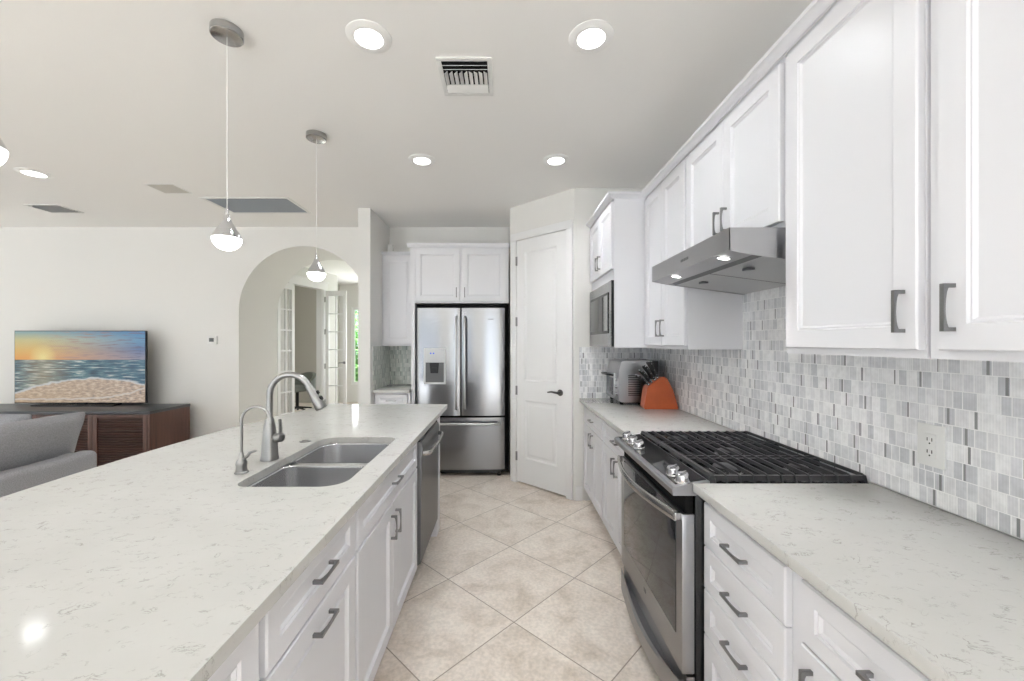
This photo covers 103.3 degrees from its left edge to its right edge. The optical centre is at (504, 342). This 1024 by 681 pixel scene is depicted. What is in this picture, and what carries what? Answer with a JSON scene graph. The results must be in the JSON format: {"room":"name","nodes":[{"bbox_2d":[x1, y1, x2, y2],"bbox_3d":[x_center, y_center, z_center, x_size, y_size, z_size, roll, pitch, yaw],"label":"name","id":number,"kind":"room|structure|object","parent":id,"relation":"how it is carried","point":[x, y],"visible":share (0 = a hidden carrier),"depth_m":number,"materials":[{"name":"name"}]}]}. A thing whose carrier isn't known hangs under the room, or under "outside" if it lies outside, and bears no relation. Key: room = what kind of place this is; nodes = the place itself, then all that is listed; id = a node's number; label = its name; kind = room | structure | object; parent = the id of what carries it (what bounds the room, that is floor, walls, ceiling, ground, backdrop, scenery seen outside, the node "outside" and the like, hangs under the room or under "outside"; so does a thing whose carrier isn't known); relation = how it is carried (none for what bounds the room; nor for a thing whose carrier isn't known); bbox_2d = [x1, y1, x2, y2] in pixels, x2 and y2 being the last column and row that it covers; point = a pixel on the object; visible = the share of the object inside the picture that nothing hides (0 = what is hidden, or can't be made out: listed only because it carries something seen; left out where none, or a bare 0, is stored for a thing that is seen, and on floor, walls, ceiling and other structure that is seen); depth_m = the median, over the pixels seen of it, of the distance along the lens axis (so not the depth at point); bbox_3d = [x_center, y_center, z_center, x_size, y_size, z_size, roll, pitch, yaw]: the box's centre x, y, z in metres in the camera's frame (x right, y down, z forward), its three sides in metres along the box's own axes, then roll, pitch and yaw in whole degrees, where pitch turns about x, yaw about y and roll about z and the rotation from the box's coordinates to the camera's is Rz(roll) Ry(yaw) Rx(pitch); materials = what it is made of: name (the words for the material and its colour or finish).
{"room":"kitchen","nodes":[
{"label":"kitchen","id":0,"kind":"room"},
{"bbox_2d":[0,227,509,460],"bbox_3d":[-3.350,0.015,5.245,9.700,2.790,0.810,0,0,0],"label":"wall","id":1,"kind":"structure","parent":0,"point":[173,284],"depth_m":4.84,"materials":[{"name":"white paint"}]},
{"bbox_2d":[207,336,217,343],"bbox_3d":[-3.490,-0.029,4.827,0.116,0.098,0.024,0,0,0],"label":"thermostat","id":2,"kind":"object","parent":1,"relation":"attached to","point":[210,339],"visible":1,"depth_m":4.82,"materials":[{"name":"white plastic"}]},
{"bbox_2d":[260,418,284,461],"bbox_3d":[-0.984,0.408,1.718,0.101,0.175,0.072,0,0,0],"label":"base","id":3,"kind":"object","parent":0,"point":[271,438],"depth_m":1.70,"materials":[{"name":"silver metal"}]},
{"bbox_2d":[281,267,337,413],"bbox_3d":[-3.796,0.015,7.010,0.120,2.790,2.760,0,0,12],"label":"wall","id":4,"kind":"structure","parent":0,"point":[332,279],"depth_m":8.12,"materials":[{"name":"white paint"}]},
{"bbox_2d":[277,283,294,415],"bbox_3d":[-3.714,0.195,6.850,0.040,2.410,0.400,0,0,11],"label":"door","id":5,"kind":"structure","parent":4,"relation":"in","point":[291,287],"depth_m":6.86,"materials":[{"name":"white paint"}]},
{"bbox_2d":[288,275,328,411],"bbox_3d":[-3.673,0.110,7.485,0.165,2.600,1.100,0,0,12],"label":"trim","id":6,"kind":"structure","parent":4,"relation":"attached to","point":[296,279],"depth_m":7.87,"materials":[{"name":"white paint"}]},
{"bbox_2d":[324,291,346,404],"bbox_3d":[-3.311,0.195,7.878,0.450,2.410,0.093,0,0,6],"label":"door","id":7,"kind":"structure","parent":4,"relation":"in","point":[328,294],"depth_m":7.89,"materials":[{"name":"white paint"}]},
{"bbox_2d":[295,284,338,402],"bbox_3d":[-4.690,0.015,9.549,1.520,2.790,0.097,0,0,0],"label":"wall","id":8,"kind":"structure","parent":0,"point":[305,298],"depth_m":9.50,"materials":[{"name":"grey paint"}]},
{"bbox_2d":[339,284,357,401],"bbox_3d":[-4.700,0.015,9.675,7.000,2.790,0.150,0,0,0],"label":"wall","id":9,"kind":"structure","parent":0,"point":[352,289],"depth_m":9.60,"materials":[{"name":"white paint"}]},
{"bbox_2d":[352,307,357,383],"bbox_3d":[-2.870,0.075,9.660,1.540,1.830,0.080,0,0,0],"label":"window","id":10,"kind":"structure","parent":9,"relation":"in","point":[353,308],"depth_m":9.62,"materials":[{"name":"white paint"}]},
{"bbox_2d":[358,208,389,403],"bbox_3d":[-1.443,0.015,4.495,0.126,2.790,0.690,0,0,0],"label":"wall","id":11,"kind":"structure","parent":0,"point":[373,232],"depth_m":4.15,"materials":[{"name":"white paint"}]},
{"bbox_2d":[373,346,410,389],"bbox_3d":[-1.190,0.267,4.529,0.379,0.456,0.618,0,0,0],"label":"tile backsplash","id":12,"kind":"structure","parent":11,"relation":"attached to","point":[391,364],"depth_m":4.83,"materials":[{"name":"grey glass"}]},
{"bbox_2d":[382,255,410,345],"bbox_3d":[-1.200,-0.476,4.682,0.357,1.028,0.306,0,0,0],"label":"upper cabinet","id":13,"kind":"object","parent":11,"relation":"attached to","point":[396,305],"visible":0.7,"depth_m":4.54,"materials":[{"name":"white paint"}]},
{"bbox_2d":[381,252,409,254],"bbox_3d":[-1.213,-0.998,4.535,0.332,0.032,0.050,0,0,0],"label":"trim","id":14,"kind":"structure","parent":13,"relation":"on","point":[382,253],"depth_m":4.52,"materials":[{"name":"white paint"}]},
{"bbox_2d":[0,0,812,283],"bbox_3d":[-3.450,-1.455,2.700,9.900,0.150,15.400,0,0,0],"label":"ceiling","id":15,"kind":"structure","parent":0,"point":[108,99],"depth_m":2.36,"materials":[{"name":"white paint"}]},
{"bbox_2d":[0,138,8,165],"bbox_3d":[-1.240,-0.892,0.938,0.128,0.974,0.128,0,0,0],"label":"pendant light","id":16,"kind":"object","parent":15,"relation":"hanging from","point":[4,153],"visible":1,"depth_m":0.96,"materials":[{"name":"silver metal"}]},
{"bbox_2d":[13,167,53,178],"bbox_3d":[-3.830,-1.374,3.294,0.216,0.012,0.216,0,0,0],"label":"recessed light","id":17,"kind":"object","parent":15,"relation":"in","point":[27,171],"visible":1,"depth_m":3.28,"materials":[{"name":"white plastic"}]},
{"bbox_2d":[23,204,83,212],"bbox_3d":[-4.630,-1.373,4.165,0.340,0.014,0.260,0,0,0],"label":"ceiling vent","id":18,"kind":"object","parent":15,"relation":"in","point":[52,208],"visible":1,"depth_m":4.16,"materials":[{"name":"white plastic"}]},
{"bbox_2d":[144,184,191,193],"bbox_3d":[-3.010,-1.377,3.625,0.250,0.006,0.220,0,0,0],"label":"ceiling vent","id":19,"kind":"object","parent":15,"relation":"attached to","point":[165,188],"visible":1,"depth_m":3.61,"materials":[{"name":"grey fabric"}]},
{"bbox_2d":[209,18,243,250],"bbox_3d":[-1.226,-0.892,1.786,0.128,0.974,0.128,0,0,0],"label":"pendant light","id":20,"kind":"object","parent":15,"relation":"hanging from","point":[226,237],"visible":1,"depth_m":1.76,"materials":[{"name":"white glass"}]},
{"bbox_2d":[199,197,310,212],"bbox_3d":[-2.475,-1.376,4.070,0.840,0.008,0.470,0,0,0],"label":"ceiling vent","id":21,"kind":"object","parent":15,"relation":"in","point":[234,204],"visible":0.99,"depth_m":4.03,"materials":[{"name":"white plastic"}]},
{"bbox_2d":[306,130,326,281],"bbox_3d":[-1.250,-0.892,2.685,0.128,0.974,0.128,0,0,0],"label":"pendant light","id":22,"kind":"object","parent":15,"relation":"hanging from","point":[315,272],"visible":1,"depth_m":2.66,"materials":[{"name":"silver metal"}]},
{"bbox_2d":[345,19,391,52],"bbox_3d":[-0.614,-1.374,1.828,0.200,0.012,0.200,0,0,0],"label":"recessed light","id":23,"kind":"object","parent":15,"relation":"in","point":[369,36],"visible":1,"depth_m":1.81,"materials":[{"name":"white plastic"}]},
{"bbox_2d":[408,154,434,165],"bbox_3d":[-0.627,-1.374,3.060,0.200,0.012,0.200,0,0,0],"label":"recessed light","id":24,"kind":"object","parent":15,"relation":"in","point":[417,159],"visible":1,"depth_m":3.04,"materials":[{"name":"white plastic"}]},
{"bbox_2d":[436,57,492,95],"bbox_3d":[-0.200,-1.372,2.105,0.270,0.018,0.300,0,0,0],"label":"ceiling vent","id":25,"kind":"object","parent":15,"relation":"in","point":[460,76],"visible":1,"depth_m":2.08,"materials":[{"name":"white plastic"}]},
{"bbox_2d":[543,154,568,165],"bbox_3d":[0.386,-1.374,3.060,0.200,0.012,0.200,0,0,0],"label":"recessed light","id":26,"kind":"object","parent":15,"relation":"in","point":[553,159],"visible":1,"depth_m":3.04,"materials":[{"name":"white plastic"}]},
{"bbox_2d":[569,19,613,52],"bbox_3d":[0.389,-1.374,1.828,0.200,0.012,0.200,0,0,0],"label":"recessed light","id":27,"kind":"object","parent":15,"relation":"in","point":[596,34],"visible":1,"depth_m":1.81,"materials":[{"name":"white plastic"}]},
{"bbox_2d":[295,402,659,680],"bbox_3d":[-3.450,1.470,2.700,9.900,0.120,15.400,0,0,0],"label":"floor","id":28,"kind":"structure","parent":0,"point":[517,581],"depth_m":2.23,"materials":[{"name":"beige tile"}]},
{"bbox_2d":[0,450,96,497],"bbox_3d":[-3.495,1.103,1.900,0.950,0.615,2.260,0,0,0],"label":"sofa","id":29,"kind":"object","parent":28,"relation":"on","point":[17,479],"visible":0.41,"depth_m":2.67,"materials":[{"name":"grey fabric"}]},
{"bbox_2d":[0,414,31,423],"bbox_3d":[-3.665,0.691,2.829,0.557,0.365,0.197,0,0,-6],"label":"sofa cushion","id":30,"kind":"object","parent":29,"relation":"on","point":[4,418],"visible":0.15,"depth_m":2.85,"materials":[{"name":"grey fabric"}]},
{"bbox_2d":[0,412,84,470],"bbox_3d":[-3.257,0.699,2.620,0.223,0.354,0.946,0,0,0],"label":"sofa cushion","id":31,"kind":"object","parent":29,"relation":"on","point":[24,442],"visible":0.86,"depth_m":2.75,"materials":[{"name":"grey fabric"}]},
{"bbox_2d":[0,404,189,466],"bbox_3d":[-4.830,1.060,4.447,2.330,0.700,0.545,0,0,0],"label":"media console","id":32,"kind":"object","parent":28,"relation":"on","point":[118,432],"visible":0.52,"depth_m":4.21,"materials":[{"name":"brown wood"}]},
{"bbox_2d":[15,331,147,405],"bbox_3d":[-4.825,0.287,4.595,1.496,0.846,0.170,0,0,0],"label":"television","id":33,"kind":"object","parent":32,"relation":"on","point":[54,368],"visible":1,"depth_m":4.60,"materials":[{"name":"black"}]},
{"bbox_2d":[208,623,258,680],"bbox_3d":[-0.809,0.969,0.543,0.621,0.883,0.586,0,0,0],"label":"base cabinet","id":34,"kind":"object","parent":28,"relation":"on","point":[242,664],"visible":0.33,"depth_m":0.77,"materials":[{"name":"white paint"}]},
{"bbox_2d":[295,372,315,409],"bbox_3d":[-4.168,1.008,8.173,0.781,0.795,0.608,0,0,29],"label":"office chair","id":35,"kind":"object","parent":28,"relation":"on","point":[311,376],"visible":0.44,"depth_m":8.14,"materials":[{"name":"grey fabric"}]},
{"bbox_2d":[259,514,354,680],"bbox_3d":[-0.796,0.969,1.100,0.648,0.883,0.524,0,0,0],"label":"base cabinet","id":36,"kind":"object","parent":28,"relation":"on","point":[308,634],"visible":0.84,"depth_m":1.08,"materials":[{"name":"white paint"}]},
{"bbox_2d":[285,443,416,680],"bbox_3d":[-0.796,0.969,1.841,0.648,0.883,0.954,0,0,0],"label":"base cabinet","id":37,"kind":"object","parent":28,"relation":"on","point":[385,555],"visible":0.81,"depth_m":1.67,"materials":[{"name":"white paint"}]},
{"bbox_2d":[375,392,410,403],"bbox_3d":[-1.188,0.969,4.526,0.375,0.883,0.608,0,0,0],"label":"base cabinet","id":38,"kind":"object","parent":28,"relation":"on","point":[380,398],"visible":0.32,"depth_m":4.25,"materials":[{"name":"white paint"}]},
{"bbox_2d":[373,384,410,392],"bbox_3d":[-1.188,0.511,4.525,0.380,0.030,0.620,0,0,0],"label":"countertop","id":39,"kind":"structure","parent":38,"relation":"on","point":[391,388],"depth_m":4.28,"materials":[{"name":"white stone"}]},
{"bbox_2d":[416,420,443,565],"bbox_3d":[-0.757,0.974,2.627,0.667,0.872,0.602,0,0,0],"label":"dishwasher","id":40,"kind":"object","parent":28,"relation":"on","point":[427,446],"visible":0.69,"depth_m":2.50,"materials":[{"name":"silver metal"}]},
{"bbox_2d":[431,417,439,536],"bbox_3d":[-0.833,0.969,1.655,0.675,0.883,2.850,0,0,0],"label":"kitchen island","id":41,"kind":"object","parent":28,"relation":"on","point":[437,525],"visible":0.16,"depth_m":3.02,"materials":[{"name":"white paint"}]},
{"bbox_2d":[0,404,446,680],"bbox_3d":[-1.046,0.511,1.700,1.167,0.030,3.120,0,0,0],"label":"island countertop","id":42,"kind":"structure","parent":41,"relation":"on","point":[156,564],"depth_m":0.99,"materials":[{"name":"white stone"}]},
{"bbox_2d":[234,405,272,474],"bbox_3d":[-0.957,0.367,1.543,0.143,0.256,0.050,0,0,0],"label":"water tap","id":43,"kind":"object","parent":42,"relation":"on","point":[241,463],"visible":1,"depth_m":1.54,"materials":[{"name":"silver metal"}]},
{"bbox_2d":[260,372,325,461],"bbox_3d":[-0.896,0.309,1.718,0.277,0.373,0.072,0,0,0],"label":"kitchen faucet","id":44,"kind":"object","parent":42,"relation":"on","point":[271,437],"visible":0.97,"depth_m":1.70,"materials":[{"name":"silver metal"}]},
{"bbox_2d":[299,439,310,442],"bbox_3d":[-1.002,0.491,2.033,0.054,0.008,0.054,0,0,0],"label":"button","id":45,"kind":"object","parent":42,"relation":"on","point":[303,440],"visible":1,"depth_m":2.02,"materials":[{"name":"silver metal"}]},
{"bbox_2d":[247,443,390,486],"bbox_3d":[-0.752,0.627,1.758,0.393,0.202,0.742,0,0,0],"label":"sink","id":46,"kind":"object","parent":42,"relation":"in","point":[334,463],"visible":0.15,"depth_m":1.74,"materials":[{"name":"silver metal"}]},
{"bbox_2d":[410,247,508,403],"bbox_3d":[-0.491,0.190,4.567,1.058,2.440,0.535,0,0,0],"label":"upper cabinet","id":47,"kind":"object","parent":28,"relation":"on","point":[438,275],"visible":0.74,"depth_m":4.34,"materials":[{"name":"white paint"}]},
{"bbox_2d":[407,243,509,247],"bbox_3d":[-0.497,-1.041,4.331,1.095,0.038,0.058,0,0,0],"label":"trim","id":48,"kind":"structure","parent":47,"relation":"on","point":[409,245],"depth_m":4.32,"materials":[{"name":"white paint"}]},
{"bbox_2d":[417,305,508,475],"bbox_3d":[-0.454,0.502,4.502,0.986,1.815,0.637,0,0,0],"label":"refrigerator","id":49,"kind":"object","parent":28,"relation":"on","point":[463,350],"visible":0.89,"depth_m":4.26,"materials":[{"name":"silver metal"}]},
{"bbox_2d":[584,406,603,520],"bbox_3d":[0.986,0.969,3.255,0.628,0.883,0.698,0,0,0],"label":"base cabinet","id":50,"kind":"object","parent":28,"relation":"on","point":[593,425],"visible":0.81,"depth_m":3.20,"materials":[{"name":"white paint"}]},
{"bbox_2d":[603,421,623,555],"bbox_3d":[0.986,0.969,2.553,0.628,0.883,0.705,0,0,0],"label":"base cabinet","id":51,"kind":"object","parent":28,"relation":"on","point":[612,476],"visible":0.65,"depth_m":2.65,"materials":[{"name":"white paint"}]},
{"bbox_2d":[579,398,734,434],"bbox_3d":[0.982,0.511,2.903,0.638,0.030,1.412,0,0,0],"label":"countertop","id":52,"kind":"structure","parent":51,"relation":"on","point":[629,416],"depth_m":2.65,"materials":[{"name":"white stone"}]},
{"bbox_2d":[601,359,658,404],"bbox_3d":[1.030,0.320,3.400,0.385,0.352,0.362,0,0,0],"label":"toaster","id":53,"kind":"object","parent":52,"relation":"on","point":[622,384],"visible":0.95,"depth_m":3.22,"materials":[{"name":"silver metal"}]},
{"bbox_2d":[640,376,677,408],"bbox_3d":[1.163,0.376,3.070,0.254,0.246,0.110,0,0,0],"label":"knife block","id":54,"kind":"object","parent":52,"relation":"on","point":[659,394],"visible":0.88,"depth_m":3.02,"materials":[{"name":"orange wood"}]},
{"bbox_2d":[639,375,649,385],"bbox_3d":[1.042,0.284,3.036,0.087,0.080,0.017,0,0,0],"label":"kitchen knife","id":55,"kind":"object","parent":54,"relation":"in","point":[640,377],"visible":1,"depth_m":3.03,"materials":[{"name":"black plastic"}]},
{"bbox_2d":[642,370,652,382],"bbox_3d":[1.066,0.256,3.036,0.086,0.098,0.017,0,0,0],"label":"kitchen knife","id":56,"kind":"object","parent":54,"relation":"in","point":[643,372],"visible":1,"depth_m":3.03,"materials":[{"name":"black plastic"}]},
{"bbox_2d":[645,365,655,380],"bbox_3d":[1.091,0.230,3.036,0.084,0.117,0.017,0,0,0],"label":"kitchen knife","id":57,"kind":"object","parent":54,"relation":"in","point":[646,366],"visible":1,"depth_m":3.03,"materials":[{"name":"black plastic"}]},
{"bbox_2d":[649,361,658,378],"bbox_3d":[1.117,0.203,3.036,0.077,0.135,0.017,0,0,0],"label":"kitchen knife","id":58,"kind":"object","parent":54,"relation":"in","point":[650,362],"visible":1,"depth_m":3.03,"materials":[{"name":"black plastic"}]},
{"bbox_2d":[614,431,867,680],"bbox_3d":[0.927,0.937,1.813,0.755,0.946,0.760,0,0,0],"label":"gas range","id":59,"kind":"object","parent":28,"relation":"on","point":[662,579],"visible":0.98,"depth_m":1.62,"materials":[{"name":"silver metal"}]},
{"bbox_2d":[693,495,705,680],"bbox_3d":[0.990,0.938,1.813,0.630,0.824,0.756,0,0,0],"label":"panel","id":60,"kind":"object","parent":59,"relation":"in","point":[698,503],"depth_m":1.43,"materials":[{"name":"black metal"}]},
{"bbox_2d":[644,435,864,482],"bbox_3d":[1.012,0.512,1.813,0.573,0.023,0.760,0,0,0],"label":"cooktop","id":61,"kind":"object","parent":59,"relation":"in","point":[708,480],"depth_m":1.59,"materials":[{"name":"black metal"}]},
{"bbox_2d":[704,502,802,680],"bbox_3d":[0.986,0.969,1.202,0.628,0.883,0.455,0,0,0],"label":"base cabinet","id":62,"kind":"object","parent":28,"relation":"on","point":[752,599],"visible":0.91,"depth_m":1.18,"materials":[{"name":"white paint"}]},
{"bbox_2d":[798,579,931,680],"bbox_3d":[0.986,0.969,0.724,0.628,0.883,0.498,0,0,0],"label":"base cabinet","id":63,"kind":"object","parent":28,"relation":"on","point":[835,646],"visible":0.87,"depth_m":0.85,"materials":[{"name":"white paint"}]},
{"bbox_2d":[693,483,1023,680],"bbox_3d":[0.982,0.511,0.539,0.638,0.030,1.779,0,0,0],"label":"countertop","id":64,"kind":"structure","parent":63,"relation":"on","point":[944,590],"depth_m":0.91,"materials":[{"name":"white stone"}]},
{"bbox_2d":[510,188,573,499],"bbox_3d":[0.369,0.015,3.922,0.782,2.790,0.090,0,0,44],"label":"wall","id":65,"kind":"structure","parent":0,"point":[559,207],"depth_m":3.86,"materials":[{"name":"white paint"}]},
{"bbox_2d":[515,230,565,495],"bbox_3d":[0.326,0.189,3.877,0.612,2.423,0.083,0,0,44],"label":"door","id":66,"kind":"structure","parent":65,"relation":"in","point":[540,261],"depth_m":3.87,"materials":[{"name":"white paint"}]},
{"bbox_2d":[511,219,572,499],"bbox_3d":[0.365,0.154,3.913,0.750,2.512,0.108,0,0,44],"label":"trim","id":67,"kind":"structure","parent":65,"relation":"attached to","point":[567,225],"depth_m":3.66,"materials":[{"name":"white paint"}]},
{"bbox_2d":[590,280,613,346],"bbox_3d":[0.970,-0.207,3.242,0.448,0.474,0.734,0,0,0],"label":"microwave oven","id":68,"kind":"object","parent":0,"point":[601,298],"visible":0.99,"depth_m":3.11,"materials":[{"name":"silver metal"}]},
{"bbox_2d":[574,188,649,499],"bbox_3d":[0.967,0.015,3.665,0.691,2.790,0.090,0,0,0],"label":"wall","id":69,"kind":"structure","parent":0,"point":[586,200],"depth_m":3.62,"materials":[{"name":"white paint"}]},
{"bbox_2d":[576,486,581,500],"bbox_3d":[0.660,1.345,3.613,0.060,0.130,0.014,0,0,0],"label":"baseboard","id":70,"kind":"structure","parent":69,"relation":"attached to","point":[578,488],"depth_m":3.61,"materials":[{"name":"white paint"}]},
{"bbox_2d":[663,0,1023,540],"bbox_3d":[1.387,0.015,0.120,0.150,2.790,9.440,0,0,0],"label":"wall","id":71,"kind":"structure","parent":0,"point":[837,0],"depth_m":1.75,"materials":[{"name":"white paint"}]},
{"bbox_2d":[590,197,646,347],"bbox_3d":[1.018,-0.496,3.243,0.583,1.068,0.738,0,0,0],"label":"upper cabinet","id":72,"kind":"object","parent":71,"relation":"attached to","point":[617,238],"visible":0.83,"depth_m":2.87,"materials":[{"name":"white paint"}]},
{"bbox_2d":[586,0,836,227],"bbox_3d":[0.858,-1.040,2.029,0.270,0.036,3.178,0,0,0],"label":"trim","id":73,"kind":"structure","parent":72,"relation":"attached to","point":[816,9],"depth_m":1.68,"materials":[{"name":"white paint"}]},
{"bbox_2d":[645,155,742,349],"bbox_3d":[1.133,-0.496,2.547,0.353,1.068,0.649,0,0,0],"label":"upper cabinet","id":74,"kind":"object","parent":71,"relation":"attached to","point":[676,317],"visible":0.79,"depth_m":2.33,"materials":[{"name":"white paint"}]},
{"bbox_2d":[652,227,785,294],"bbox_3d":[1.050,-0.335,1.824,0.503,0.153,0.756,0,0,0],"label":"range hood","id":75,"kind":"object","parent":71,"relation":"attached to","point":[734,260],"visible":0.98,"depth_m":1.67,"materials":[{"name":"silver metal"}]},
{"bbox_2d":[686,55,786,248],"bbox_3d":[1.133,-0.723,1.832,0.353,0.614,0.762,0,0,0],"label":"upper cabinet","id":76,"kind":"object","parent":71,"relation":"attached to","point":[736,175],"visible":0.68,"depth_m":1.68,"materials":[{"name":"white paint"}]},
{"bbox_2d":[579,286,1023,539],"bbox_3d":[0.988,0.043,1.635,0.648,0.906,3.970,0,0,0],"label":"tile backsplash","id":77,"kind":"structure","parent":71,"relation":"attached to","point":[862,414],"depth_m":1.46,"materials":[{"name":"tile"}]},
{"bbox_2d":[917,422,945,470],"bbox_3d":[1.299,0.314,1.235,0.010,0.128,0.080,0,0,0],"label":"wall outlet","id":78,"kind":"object","parent":77,"relation":"attached to","point":[931,439],"visible":1,"depth_m":1.23,"materials":[{"name":"white plastic"}]},
{"bbox_2d":[924,433,935,458],"bbox_3d":[1.296,0.314,1.235,0.003,0.072,0.034,0,0,0],"label":"socket","id":79,"kind":"object","parent":78,"relation":"attached to","point":[929,438],"depth_m":1.23,"materials":[{"name":"white plastic"}]},
{"bbox_2d":[786,0,930,358],"bbox_3d":[1.133,-0.496,1.204,0.353,1.068,0.479,0,0,0],"label":"upper cabinet","id":80,"kind":"object","parent":71,"relation":"attached to","point":[858,83],"visible":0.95,"depth_m":1.13,"materials":[{"name":"white paint"}]},
{"bbox_2d":[931,0,1023,361],"bbox_3d":[1.133,-0.496,0.703,0.353,1.068,0.506,0,0,0],"label":"upper cabinet","id":81,"kind":"object","parent":71,"relation":"attached to","point":[977,46],"visible":1,"depth_m":0.85,"materials":[{"name":"white paint"}]},
{"label":"outside","id":82,"kind":"structure","parent":0,"visible":0},
{"bbox_3d":[-2.000,1.500,20.205,36.000,0.100,19.590,0,0,0],"label":"ground","id":83,"kind":"structure","parent":82,"visible":0},
{"bbox_2d":[355,311,357,380],"bbox_3d":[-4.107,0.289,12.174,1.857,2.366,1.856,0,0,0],"label":"shrub","id":84,"kind":"object","parent":83,"relation":"on","point":[356,325],"visible":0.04,"depth_m":11.84,"materials":[{"name":"green plant"}]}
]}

